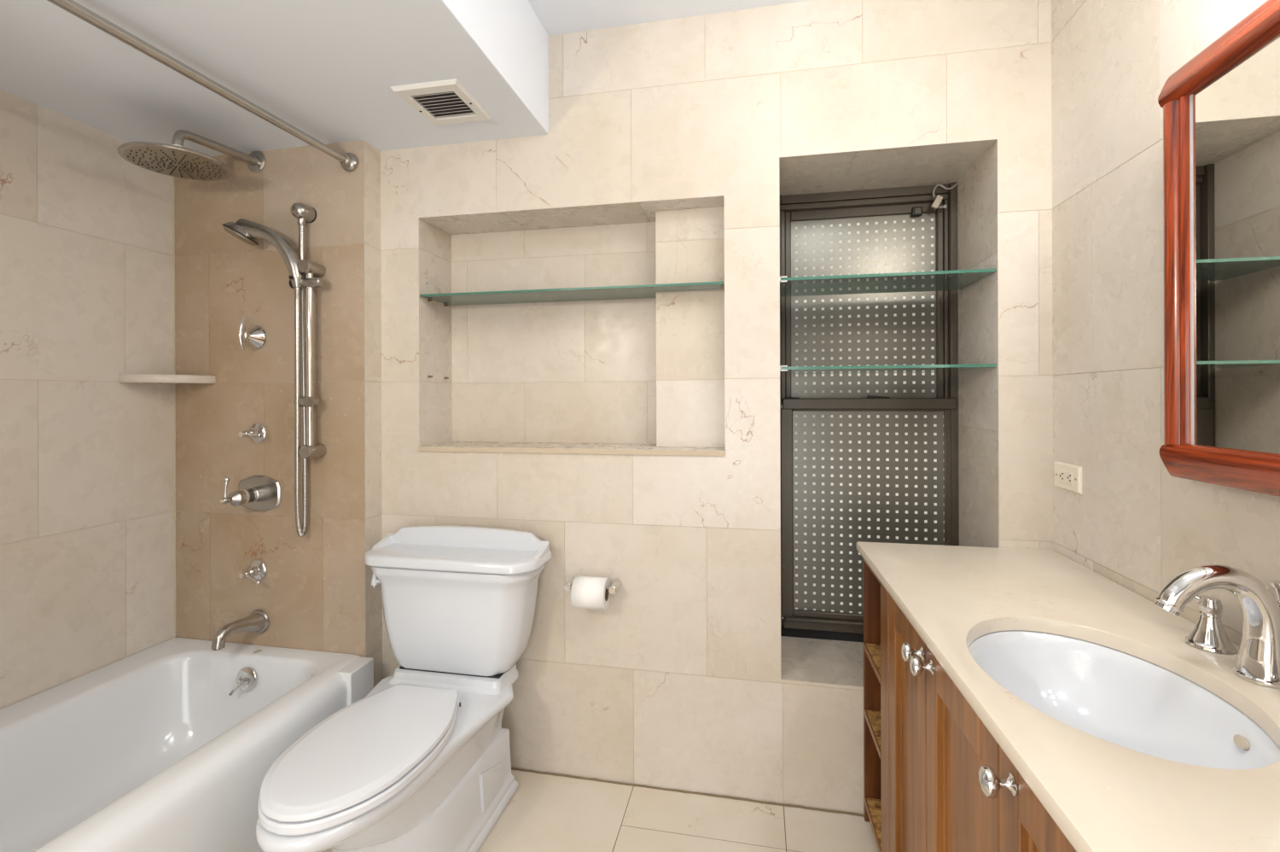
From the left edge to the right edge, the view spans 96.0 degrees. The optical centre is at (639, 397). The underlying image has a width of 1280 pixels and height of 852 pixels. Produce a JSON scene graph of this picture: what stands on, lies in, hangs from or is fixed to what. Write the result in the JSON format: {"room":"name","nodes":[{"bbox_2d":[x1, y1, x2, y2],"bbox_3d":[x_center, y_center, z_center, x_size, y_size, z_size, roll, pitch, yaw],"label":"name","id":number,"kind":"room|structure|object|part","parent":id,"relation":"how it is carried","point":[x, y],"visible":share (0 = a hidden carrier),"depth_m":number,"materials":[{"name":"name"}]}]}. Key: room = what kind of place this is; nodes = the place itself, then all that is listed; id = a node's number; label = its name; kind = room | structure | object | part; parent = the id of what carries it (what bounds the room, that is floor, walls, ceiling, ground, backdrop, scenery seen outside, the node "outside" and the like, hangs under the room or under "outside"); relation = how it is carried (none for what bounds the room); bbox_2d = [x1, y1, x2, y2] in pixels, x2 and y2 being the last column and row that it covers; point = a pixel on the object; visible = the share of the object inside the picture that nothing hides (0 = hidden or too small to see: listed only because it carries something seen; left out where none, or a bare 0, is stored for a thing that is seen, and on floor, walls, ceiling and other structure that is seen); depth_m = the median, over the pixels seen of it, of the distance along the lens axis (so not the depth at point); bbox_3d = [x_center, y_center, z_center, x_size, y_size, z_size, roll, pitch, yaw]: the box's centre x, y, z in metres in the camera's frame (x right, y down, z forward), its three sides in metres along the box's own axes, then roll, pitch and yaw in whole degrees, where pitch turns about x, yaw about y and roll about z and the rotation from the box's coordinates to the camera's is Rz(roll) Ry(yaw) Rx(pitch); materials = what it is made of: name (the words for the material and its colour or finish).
{"room":"bathroom","nodes":[
{"label":"bathroom","id":0,"kind":"room"},
{"bbox_2d":[0,89,175,709],"bbox_3d":[-1.905,0.028,0.967,0.042,2.491,2.490,0,0,11],"label":"wall","id":1,"kind":"structure","parent":0,"point":[87,455],"depth_m":1.76,"materials":[{"name":"beige stone"}]},
{"bbox_2d":[172,176,176,636],"bbox_3d":[-1.661,0.002,2.058,0.007,1.702,0.007,0,0,11],"label":"trim","id":2,"kind":"structure","parent":1,"relation":"attached to","point":[173,177],"depth_m":2.06,"materials":[{"name":"tile"}]},
{"bbox_2d":[0,0,548,156],"bbox_3d":[-1.246,-1.050,0.787,1.430,0.399,2.600,0,0,11],"label":"ceiling","id":3,"kind":"structure","parent":0,"point":[328,69],"depth_m":1.51,"materials":[{"name":"white paint"}]},
{"bbox_2d":[390,78,492,125],"bbox_3d":[-0.566,-0.847,1.667,0.196,0.012,0.216,0,0,11],"label":"ceiling vent","id":4,"kind":"object","parent":3,"relation":"in","point":[447,101],"visible":1,"depth_m":1.65,"materials":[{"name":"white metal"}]},
{"bbox_2d":[174,139,382,686],"bbox_3d":[-1.277,0.186,2.025,0.766,2.172,0.086,0,0,11],"label":"wall","id":5,"kind":"structure","parent":0,"point":[316,591],"depth_m":1.97,"materials":[{"name":"beige stone"}]},
{"bbox_2d":[118,373,215,383],"bbox_3d":[-1.594,-0.063,1.951,0.176,0.026,0.184,0,0,11],"label":"corner shelf","id":6,"kind":"object","parent":5,"relation":"attached to","point":[136,378],"visible":1,"depth_m":1.91,"materials":[{"name":"beige stone"}]},
{"bbox_2d":[116,129,265,180],"bbox_3d":[-1.363,-0.771,1.788,0.268,0.159,0.412,0,0,11],"label":"shower head","id":7,"kind":"object","parent":5,"relation":"attached to","point":[173,160],"visible":1,"depth_m":1.72},
{"bbox_3d":[-1.352,-0.787,1.843,0.026,0.079,0.282,0,0,11],"label":"arm","id":8,"kind":"part","parent":7,"relation":"part of","materials":[{"name":"silver metal"}]},
{"bbox_2d":[46,0,358,172],"bbox_3d":[-1.129,-0.779,1.168,0.063,0.062,1.535,0,0,13],"label":"shower curtain rod","id":9,"kind":"object","parent":5,"relation":"attached to","point":[349,161],"visible":1,"depth_m":1.39,"materials":[{"name":"silver metal"}]},
{"bbox_2d":[210,609,269,650],"bbox_3d":[-1.329,0.770,1.903,0.082,0.082,0.175,0,0,11],"label":"tub spout","id":10,"kind":"object","parent":5,"relation":"attached to","point":[258,621],"visible":1,"depth_m":1.91,"materials":[{"name":"silver metal"}]},
{"bbox_2d":[220,475,280,511],"bbox_3d":[-1.325,0.323,1.918,0.170,0.134,0.142,0,0,11],"label":"mixer valve","id":11,"kind":"object","parent":5,"relation":"attached to","point":[254,492],"visible":1,"depth_m":1.97,"materials":[{"name":"silver metal"}]},
{"bbox_3d":[-1.341,0.291,1.870,0.018,0.069,0.020,0,0,11],"label":"lever","id":12,"kind":"part","parent":11,"relation":"part of","materials":[{"name":"silver metal"}]},
{"bbox_2d":[238,317,266,349],"bbox_3d":[-1.330,-0.215,1.957,0.082,0.111,0.069,0,0,11],"label":"valve","id":13,"kind":"object","parent":5,"relation":"attached to","point":[255,336],"visible":1,"depth_m":1.96,"materials":[{"name":"silver metal"}]},
{"bbox_3d":[-1.333,-0.215,1.939,0.023,0.111,0.034,0,0,11],"label":"handle","id":14,"kind":"part","parent":13,"relation":"part of","materials":[{"name":"silver metal"}]},
{"bbox_2d":[238,423,266,442],"bbox_3d":[-1.308,0.122,1.952,0.100,0.068,0.070,0,0,11],"label":"valve","id":15,"kind":"object","parent":5,"relation":"attached to","point":[257,433],"visible":1,"depth_m":1.98,"materials":[{"name":"silver metal"}]},
{"bbox_3d":[-1.301,0.122,1.931,0.078,0.024,0.028,0,0,11],"label":"lever handle","id":16,"kind":"part","parent":15,"relation":"part of","materials":[{"name":"silver metal"}]},
{"bbox_2d":[238,559,267,584],"bbox_3d":[-1.310,0.594,1.953,0.095,0.068,0.070,0,0,11],"label":"valve","id":17,"kind":"object","parent":5,"relation":"attached to","point":[257,570],"visible":1,"depth_m":1.97,"materials":[{"name":"silver metal"}]},
{"bbox_3d":[-1.303,0.603,1.932,0.073,0.044,0.028,0,0,11],"label":"lever handle","id":18,"kind":"part","parent":17,"relation":"part of","materials":[{"name":"silver metal"}]},
{"bbox_2d":[290,202,316,225],"bbox_3d":[-1.122,-0.609,1.916,0.055,0.072,0.066,0,0,11],"label":"bracket","id":19,"kind":"object","parent":5,"relation":"attached to","point":[304,212],"visible":1,"depth_m":1.90,"materials":[{"name":"silver metal"}]},
{"bbox_2d":[294,224,308,536],"bbox_3d":[-1.121,-0.056,1.903,0.028,1.037,0.061,0,0,-5],"label":"shower hose","id":20,"kind":"object","parent":19,"relation":"hanging from","point":[299,296],"visible":0.94,"depth_m":1.90,"materials":[{"name":"silver metal"}]},
{"bbox_2d":[289,259,326,458],"bbox_3d":[-1.088,-0.125,1.901,0.110,0.645,0.082,0,0,11],"label":"slide bar","id":21,"kind":"object","parent":5,"relation":"attached to","point":[311,269],"visible":0.91,"depth_m":1.88,"materials":[{"name":"silver metal"}]},
{"bbox_2d":[221,218,302,287],"bbox_3d":[-1.236,-0.474,1.887,0.268,0.230,0.110,0,0,11],"label":"shower","id":22,"kind":"object","parent":21,"relation":"attached to","point":[250,232],"visible":0.98,"depth_m":1.87,"materials":[{"name":"silver metal"}]},
{"bbox_2d":[320,769,878,851],"bbox_3d":[-0.506,1.240,0.613,2.933,0.042,2.550,0,0,11],"label":"floor","id":23,"kind":"structure","parent":0,"point":[546,812],"depth_m":1.65,"materials":[{"name":"beige tile"}]},
{"bbox_2d":[0,637,373,851],"bbox_3d":[-1.415,1.037,1.230,0.799,0.370,1.523,0,0,11],"label":"bathtub","id":24,"kind":"object","parent":23,"relation":"on","point":[171,745],"visible":0.87,"depth_m":1.61,"materials":[{"name":"white ceramic"}]},
{"bbox_3d":[-1.303,0.937,1.868,0.015,0.038,0.050,0,0,32],"label":"trip lever","id":25,"kind":"part","parent":24,"relation":"part of","materials":[{"name":"silver metal"}]},
{"bbox_3d":[-1.292,0.924,1.898,0.076,0.076,0.026,0,0,11],"label":"overflow plate","id":26,"kind":"part","parent":24,"relation":"part of","materials":[{"name":"silver metal"}]},
{"bbox_2d":[256,524,551,851],"bbox_3d":[-0.634,0.817,1.489,0.570,0.804,0.773,0,0,11],"label":"toilet","id":27,"kind":"object","parent":23,"relation":"on","point":[421,762],"visible":1,"depth_m":1.57,"materials":[{"name":"white ceramic"}]},
{"bbox_3d":[-0.650,0.819,1.376,0.332,0.024,0.518,0,0,11],"label":"seat lid","id":28,"kind":"part","parent":27,"relation":"part of","materials":[{"name":"white plastic"}]},
{"bbox_3d":[-0.823,0.566,1.804,0.038,0.036,0.022,0,0,11],"label":"flush handle","id":29,"kind":"part","parent":27,"relation":"part of","materials":[{"name":"silver metal"}]},
{"bbox_3d":[-0.628,1.038,1.480,0.434,0.363,0.758,0,0,11],"label":"bowl","id":30,"kind":"part","parent":27,"relation":"part of","materials":[{"name":"white ceramic"}]},
{"bbox_3d":[-0.577,0.463,1.780,0.570,0.096,0.179,0,0,11],"label":"tank lid","id":31,"kind":"part","parent":27,"relation":"part of","materials":[{"name":"white ceramic"}]},
{"bbox_3d":[-0.576,0.671,1.782,0.530,0.316,0.165,0,0,11],"label":"tank","id":32,"kind":"part","parent":27,"relation":"part of","materials":[{"name":"white ceramic"}]},
{"bbox_2d":[862,558,1076,851],"bbox_3d":[0.710,0.830,0.868,0.494,0.769,1.548,0,0,10],"label":"vanity cabinet","id":33,"kind":"object","parent":23,"relation":"on","point":[936,778],"visible":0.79,"depth_m":1.07,"materials":[{"name":"brown wood"}]},
{"bbox_2d":[865,709,880,747],"bbox_3d":[0.844,0.900,1.512,0.440,0.016,0.205,0,0,10],"label":"shelf","id":34,"kind":"object","parent":33,"relation":"attached to","point":[872,716],"depth_m":1.58,"materials":[{"name":"brown wood"}]},
{"bbox_2d":[865,642,880,674],"bbox_3d":[0.844,0.710,1.512,0.440,0.016,0.205,0,0,10],"label":"shelf","id":35,"kind":"object","parent":33,"relation":"attached to","point":[872,649],"depth_m":1.58,"materials":[{"name":"brown wood"}]},
{"bbox_2d":[866,797,881,848],"bbox_3d":[0.845,1.152,1.512,0.440,0.016,0.205,0,0,10],"label":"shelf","id":36,"kind":"object","parent":33,"relation":"attached to","point":[873,804],"depth_m":1.58,"materials":[{"name":"brown wood"}]},
{"bbox_3d":[0.626,0.800,1.510,0.018,0.709,0.288,0,0,10],"label":"frame","id":37,"kind":"part","parent":33,"relation":"part of","materials":[{"name":"brown wood"}]},
{"bbox_3d":[0.574,0.795,1.224,0.020,0.690,0.286,0,0,10],"label":"door","id":38,"kind":"part","parent":33,"relation":"part of","materials":[{"name":"brown wood"}]},
{"bbox_3d":[0.576,0.795,1.223,0.003,0.554,0.182,0,0,10],"label":"panel","id":39,"kind":"part","parent":33,"relation":"part of","materials":[{"name":"brown wood"}]},
{"bbox_3d":[0.521,0.487,1.103,0.039,0.036,0.036,0,0,10],"label":"knob","id":40,"kind":"part","parent":33,"relation":"part of","materials":[{"name":"silver metal"}]},
{"bbox_3d":[0.510,0.487,1.045,0.039,0.036,0.036,0,0,10],"label":"knob","id":41,"kind":"part","parent":33,"relation":"part of","materials":[{"name":"silver metal"}]},
{"bbox_3d":[0.521,0.795,0.925,0.003,0.554,0.210,0,0,10],"label":"panel","id":42,"kind":"part","parent":33,"relation":"part of","materials":[{"name":"brown wood"}]},
{"bbox_3d":[0.519,0.795,0.925,0.020,0.690,0.314,0,0,10],"label":"door","id":43,"kind":"part","parent":33,"relation":"part of","materials":[{"name":"brown wood"}]},
{"bbox_3d":[0.452,0.487,0.731,0.039,0.036,0.036,0,0,10],"label":"knob","id":44,"kind":"part","parent":33,"relation":"part of","materials":[{"name":"silver metal"}]},
{"bbox_3d":[0.464,0.795,0.615,0.003,0.554,0.207,0,0,10],"label":"panel","id":45,"kind":"part","parent":33,"relation":"part of","materials":[{"name":"brown wood"}]},
{"bbox_3d":[0.462,0.795,0.615,0.020,0.690,0.312,0,0,10],"label":"door","id":46,"kind":"part","parent":33,"relation":"part of","materials":[{"name":"brown wood"}]},
{"bbox_2d":[856,541,1279,851],"bbox_3d":[0.723,0.432,0.852,0.509,0.026,1.588,0,0,11],"label":"countertop","id":47,"kind":"structure","parent":33,"relation":"on","point":[1103,795],"depth_m":0.82,"materials":[{"name":"beige stone"}]},
{"bbox_2d":[968,629,1279,768],"bbox_3d":[0.697,0.517,0.878,0.392,0.141,0.516,0,0,11],"label":"sink basin","id":48,"kind":"object","parent":47,"relation":"in","point":[1114,695],"visible":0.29,"depth_m":0.98,"materials":[{"name":"white ceramic"}]},
{"bbox_2d":[1154,564,1279,689],"bbox_3d":[0.880,0.334,0.873,0.180,0.167,0.332,0,0,11],"label":"sink faucet","id":49,"kind":"object","parent":47,"relation":"on","point":[1258,662],"visible":1,"depth_m":0.86,"materials":[{"name":"silver metal"}]},
{"bbox_3d":[0.948,0.337,1.004,0.012,0.026,0.052,0,0,-16],"label":"lever","id":50,"kind":"part","parent":49,"relation":"part of","materials":[{"name":"silver metal"}]},
{"bbox_3d":[0.958,0.377,0.969,0.063,0.082,0.063,0,0,11],"label":"handle","id":51,"kind":"part","parent":49,"relation":"part of","materials":[{"name":"silver metal"}]},
{"bbox_3d":[0.956,0.346,0.859,0.025,0.143,0.025,0,0,11],"label":"lift rod","id":52,"kind":"part","parent":49,"relation":"part of","materials":[{"name":"silver metal"}]},
{"bbox_2d":[528,0,809,35],"bbox_3d":[0.181,-1.215,0.497,1.523,0.080,2.600,0,0,11],"label":"ceiling","id":53,"kind":"structure","parent":0,"point":[556,17],"depth_m":1.75,"materials":[{"name":"white paint"}]},
{"bbox_2d":[380,0,1053,814],"bbox_3d":[0.171,0.021,1.969,2.136,2.491,0.392,0,0,11],"label":"wall","id":54,"kind":"structure","parent":0,"point":[637,439],"depth_m":1.80,"materials":[{"name":"beige stone"}]},
{"bbox_2d":[420,281,724,305],"bbox_3d":[-0.227,-0.350,1.964,1.025,0.007,0.204,0,0,11],"label":"glass shelf","id":55,"kind":"object","parent":54,"relation":"attached to","point":[648,290],"visible":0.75,"depth_m":1.97,"materials":[{"name":"teal"}]},
{"bbox_2d":[563,576,621,593],"bbox_3d":[-0.148,0.586,1.803,0.167,0.025,0.073,0,0,11],"label":"toilet paper holder","id":56,"kind":"object","parent":54,"relation":"attached to","point":[616,584],"visible":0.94,"depth_m":1.78,"materials":[{"name":"silver metal"}]},
{"bbox_3d":[-0.218,0.586,1.817,0.025,0.025,0.073,0,0,11],"label":"post","id":57,"kind":"part","parent":56,"relation":"part of","materials":[{"name":"silver metal"}]},
{"bbox_2d":[570,575,610,610],"bbox_3d":[-0.150,0.601,1.777,0.101,0.096,0.096,0,0,11],"label":"toilet paper roll","id":58,"kind":"object","parent":56,"relation":"hanging from","point":[590,592],"visible":0.95,"depth_m":1.74,"materials":[{"name":"paper"}]},
{"bbox_3d":[-0.078,0.585,1.789,0.025,0.025,0.073,0,0,11],"label":"post","id":59,"kind":"part","parent":56,"relation":"part of","materials":[{"name":"silver metal"}]},
{"bbox_2d":[511,767,863,816],"bbox_3d":[-0.119,1.216,1.831,1.574,0.008,0.009,0,0,11],"label":"trim","id":60,"kind":"structure","parent":54,"relation":"attached to","point":[512,768],"depth_m":1.77,"materials":[{"name":"tile"}]},
{"bbox_2d":[779,365,787,371],"bbox_3d":[0.432,-0.088,1.736,0.022,0.016,0.018,0,0,11],"label":"clip","id":61,"kind":"object","parent":54,"relation":"attached to","point":[780,365],"visible":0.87,"depth_m":1.73,"materials":[{"name":"white metal"}]},
{"bbox_2d":[779,276,787,282],"bbox_3d":[0.431,-0.355,1.736,0.022,0.016,0.018,0,0,11],"label":"clip","id":62,"kind":"object","parent":54,"relation":"attached to","point":[785,281],"visible":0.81,"depth_m":1.73,"materials":[{"name":"white metal"}]},
{"bbox_2d":[779,181,959,641],"bbox_3d":[0.780,0.062,2.013,0.604,1.575,0.112,0,0,11],"label":"window","id":63,"kind":"structure","parent":54,"relation":"in","point":[866,456],"depth_m":2.01,"materials":[{"name":"brown metal"}]},
{"bbox_3d":[0.784,-0.315,2.043,0.524,0.718,0.026,0,0,11],"label":"sash","id":64,"kind":"part","parent":63,"relation":"part of","materials":[{"name":"grey glass"}]},
{"bbox_3d":[0.785,-0.308,2.043,0.489,0.665,0.006,0,0,11],"label":"pane","id":65,"kind":"part","parent":63,"relation":"part of","materials":[{"name":"clear glass"}]},
{"bbox_3d":[0.779,0.404,1.988,0.570,0.805,0.062,0,0,11],"label":"sash","id":66,"kind":"part","parent":63,"relation":"part of","materials":[{"name":"brown metal"}]},
{"bbox_3d":[0.783,0.398,1.994,0.500,0.712,0.006,0,0,11],"label":"pane","id":67,"kind":"part","parent":63,"relation":"part of","materials":[{"name":"clear glass"}]},
{"bbox_2d":[911,206,922,215],"bbox_3d":[0.955,-0.642,1.988,0.033,0.030,0.014,0,0,11],"label":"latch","id":68,"kind":"object","parent":63,"relation":"attached to","point":[916,211],"visible":1,"depth_m":1.98,"materials":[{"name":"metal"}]},
{"bbox_3d":[0.956,-0.642,1.982,0.020,0.021,0.002,0,0,11],"label":"plate","id":69,"kind":"part","parent":68,"relation":"part of","materials":[{"name":"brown metal"}]},
{"bbox_2d":[930,181,958,209],"bbox_3d":[1.022,-0.677,1.933,0.083,0.084,0.013,0,0,11],"label":"tag","id":70,"kind":"object","parent":63,"relation":"hanging from","point":[938,200],"visible":1,"depth_m":1.93,"materials":[{"name":"beige paper"}]},
{"bbox_2d":[779,268,995,296],"bbox_3d":[0.738,-0.357,1.813,0.585,0.008,0.284,0,0,11],"label":"glass shelf","id":71,"kind":"object","parent":54,"relation":"attached to","point":[958,279],"visible":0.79,"depth_m":1.81,"materials":[{"name":"teal glass"}]},
{"bbox_2d":[779,363,995,372],"bbox_3d":[0.739,-0.090,1.813,0.585,0.008,0.284,0,0,11],"label":"glass shelf","id":72,"kind":"object","parent":54,"relation":"attached to","point":[916,368],"visible":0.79,"depth_m":1.72,"materials":[{"name":"teal"}]},
{"bbox_2d":[1051,0,1279,645],"bbox_3d":[0.912,0.018,0.395,0.042,2.491,2.490,0,0,11],"label":"wall","id":73,"kind":"structure","parent":0,"point":[1138,526],"depth_m":1.27,"materials":[{"name":"beige stone"}]},
{"bbox_2d":[1054,460,1082,494],"bbox_3d":[1.111,0.206,1.501,0.009,0.069,0.126,0,0,11],"label":"wall socket","id":74,"kind":"object","parent":73,"relation":"attached to","point":[1067,476],"visible":1,"depth_m":1.49,"materials":[{"name":"beige plastic"}]},
{"bbox_2d":[1157,0,1279,496],"bbox_3d":[0.896,-0.218,0.644,0.086,0.718,0.791,0,0,11],"label":"wall mirror","id":75,"kind":"object","parent":73,"relation":"attached to","point":[1221,108],"visible":1,"depth_m":0.91,"materials":[{"name":"red wood"}]},
{"bbox_3d":[0.868,-0.546,0.649,0.030,0.061,0.783,0,0,11],"label":"rail","id":76,"kind":"part","parent":75,"relation":"part of","materials":[{"name":"red wood"}]},
{"bbox_3d":[0.870,0.111,0.649,0.030,0.061,0.783,0,0,11],"label":"rail","id":77,"kind":"part","parent":75,"relation":"part of","materials":[{"name":"red wood"}]},
{"bbox_2d":[1192,33,1279,453],"bbox_3d":[0.877,-0.218,0.648,0.008,0.608,0.693,0,0,11],"label":"mirror glass","id":78,"kind":"object","parent":75,"relation":"on","point":[1236,107],"depth_m":0.89,"materials":[{"name":"silver"}]}
]}

